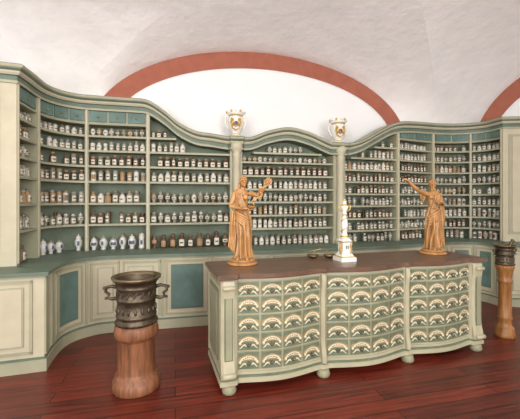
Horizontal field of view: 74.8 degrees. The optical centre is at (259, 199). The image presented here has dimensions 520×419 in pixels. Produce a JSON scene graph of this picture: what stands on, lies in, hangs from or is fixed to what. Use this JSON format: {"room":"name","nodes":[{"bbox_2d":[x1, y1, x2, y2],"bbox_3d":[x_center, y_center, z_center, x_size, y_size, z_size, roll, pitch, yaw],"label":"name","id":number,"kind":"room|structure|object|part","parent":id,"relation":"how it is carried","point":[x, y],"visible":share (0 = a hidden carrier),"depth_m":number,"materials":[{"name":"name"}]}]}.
{"room":"pharmacy","nodes":[
{"label":"pharmacy","id":0,"kind":"room"},
{"bbox_2d":[0,39,19,63],"bbox_3d":[-4.375,-0.450,0.812,0.001,4.100,8.140,0,0,20],"label":"wall","id":1,"kind":"structure","parent":0,"point":[6,55],"depth_m":4.18,"materials":[{"name":"paint"}]},
{"bbox_2d":[0,0,184,93],"bbox_3d":[-1.470,-1.850,3.553,4.640,1.700,2.354,0,0,0],"label":"vaulted ceiling","id":2,"kind":"structure","parent":0,"point":[66,44],"depth_m":4.24,"materials":[{"name":"paint"}]},
{"bbox_2d":[130,68,386,142],"bbox_3d":[0.575,-0.370,5.563,7.295,3.940,0.001,0,0,-15],"label":"wall","id":3,"kind":"structure","parent":0,"point":[200,101],"depth_m":5.41,"materials":[{"name":"paint"}]},
{"bbox_2d":[104,52,399,124],"bbox_3d":[0.123,-1.670,5.430,5.153,1.340,0.001,0,0,-15],"label":"trim","id":4,"kind":"structure","parent":3,"relation":"attached to","point":[143,78],"depth_m":5.34,"materials":[{"name":"paint"}]},
{"bbox_2d":[80,0,437,122],"bbox_3d":[0.200,-1.850,1.644,12.000,1.700,9.288,0,0,0],"label":"ceiling","id":5,"kind":"structure","parent":0,"point":[382,45],"depth_m":4.83,"materials":[{"name":"paint"}]},
{"bbox_2d":[0,301,519,418],"bbox_3d":[0.250,1.600,2.100,14.500,0.001,10.800,0,0,0],"label":"floor","id":6,"kind":"structure","parent":0,"point":[460,383],"depth_m":2.89,"materials":[{"name":"red wood"}]},
{"bbox_2d":[112,321,159,398],"bbox_3d":[-1.060,1.325,2.920,0.390,0.550,0.390,0,0,0],"label":"wooden pedestal","id":7,"kind":"object","parent":6,"relation":"on","point":[137,375],"visible":0.84,"depth_m":2.78,"materials":[{"name":"brown wood"}]},
{"bbox_2d":[103,271,169,328],"bbox_3d":[-1.060,0.847,2.920,0.406,0.402,0.406,0,0,38],"label":"mortar","id":8,"kind":"object","parent":7,"relation":"on","point":[136,296],"visible":1,"depth_m":2.80,"materials":[{"name":"metal"}]},
{"bbox_2d":[0,61,519,376],"bbox_3d":[0.640,0.117,4.688,8.640,2.966,1.687,0,0,-15],"label":"shelving","id":9,"kind":"object","parent":6,"relation":"on","point":[94,189],"visible":0.84,"depth_m":4.75,"materials":[{"name":"beige paint"}]},
{"bbox_2d":[224,109,246,135],"bbox_3d":[-0.353,-1.094,4.935,0.283,0.386,0.283,0,0,39],"label":"porcelain vase","id":10,"kind":"object","parent":9,"relation":"on","point":[235,120],"visible":1,"depth_m":4.85,"materials":[{"name":"white ceramic"}]},
{"bbox_3d":[0.597,-1.024,4.824,8.635,0.683,1.361,0,0,-16],"label":"cornice","id":11,"kind":"part","parent":9,"relation":"part of","materials":[{"name":"green paint"}]},
{"bbox_3d":[0.576,-0.327,5.046,7.212,1.994,1.112,0,0,-18],"label":"panel","id":12,"kind":"part","parent":9,"relation":"part of","materials":[{"name":"paint"}]},
{"bbox_2d":[328,118,347,142],"bbox_3d":[1.216,-1.060,5.296,0.283,0.386,0.283,0,0,39],"label":"porcelain vase","id":13,"kind":"object","parent":9,"relation":"on","point":[338,129],"visible":0.96,"depth_m":5.21,"materials":[{"name":"white ceramic"}]},
{"bbox_2d":[205,250,487,395],"bbox_3d":[0.940,1.107,3.481,2.896,0.985,0.732,0,0,-18],"label":"counter","id":14,"kind":"object","parent":6,"relation":"on","point":[272,319],"depth_m":3.13,"materials":[{"name":"beige paint"}]},
{"bbox_2d":[227,176,271,266],"bbox_3d":[-0.129,0.191,3.238,0.295,0.849,0.413,0,0,-44],"label":"statue","id":15,"kind":"object","parent":14,"relation":"on","point":[240,226],"visible":1,"depth_m":3.22,"materials":[{"name":"brown wood"}]},
{"bbox_2d":[307,249,334,257],"bbox_3d":[0.650,0.564,3.615,0.314,0.095,0.131,0,0,-9],"label":"balance scale","id":16,"kind":"object","parent":14,"relation":"on","point":[328,255],"visible":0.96,"depth_m":3.60,"materials":[{"name":"brown metal"}]},
{"bbox_2d":[333,199,356,261],"bbox_3d":[0.860,0.302,3.460,0.170,0.625,0.170,0,0,-18],"label":"ornament","id":17,"kind":"object","parent":14,"relation":"on","point":[344,254],"visible":1,"depth_m":3.43,"materials":[{"name":"white ceramic"}]},
{"bbox_2d":[403,178,446,254],"bbox_3d":[1.882,0.186,3.839,0.565,0.858,0.294,0,0,-37],"label":"statue","id":18,"kind":"object","parent":14,"relation":"on","point":[434,239],"visible":1,"depth_m":3.87,"materials":[{"name":"brown wood"}]},
{"bbox_2d":[494,264,515,339],"bbox_3d":[2.880,1.180,4.000,0.210,0.840,0.210,0,0,0],"label":"wooden pedestal","id":19,"kind":"object","parent":6,"relation":"on","point":[504,329],"visible":0.94,"depth_m":3.94,"materials":[{"name":"brown wood"}]},
{"bbox_2d":[492,239,517,265],"bbox_3d":[2.880,0.610,4.000,0.236,0.296,0.236,0,0,38],"label":"mortar","id":20,"kind":"object","parent":19,"relation":"on","point":[504,254],"visible":1,"depth_m":3.93,"materials":[{"name":"metal"}]},
{"bbox_2d":[421,0,519,123],"bbox_3d":[2.613,-1.850,4.667,5.357,1.700,2.073,0,0,-31],"label":"vaulted ceiling","id":21,"kind":"structure","parent":0,"point":[474,45],"depth_m":5.26,"materials":[{"name":"paint"}]},
{"bbox_2d":[502,98,519,116],"bbox_3d":[5.649,-0.450,1.860,1.022,4.100,9.729,0,0,-12],"label":"wall","id":22,"kind":"structure","parent":0,"point":[514,109],"depth_m":6.06,"materials":[{"name":"paint"}]},
{"bbox_2d":[480,78,519,121],"bbox_3d":[4.763,-1.750,5.820,1.900,1.500,0.001,0,0,45],"label":"trim","id":23,"kind":"structure","parent":22,"relation":"attached to","point":[511,93],"depth_m":6.17,"materials":[{"name":"paint"}]}
]}

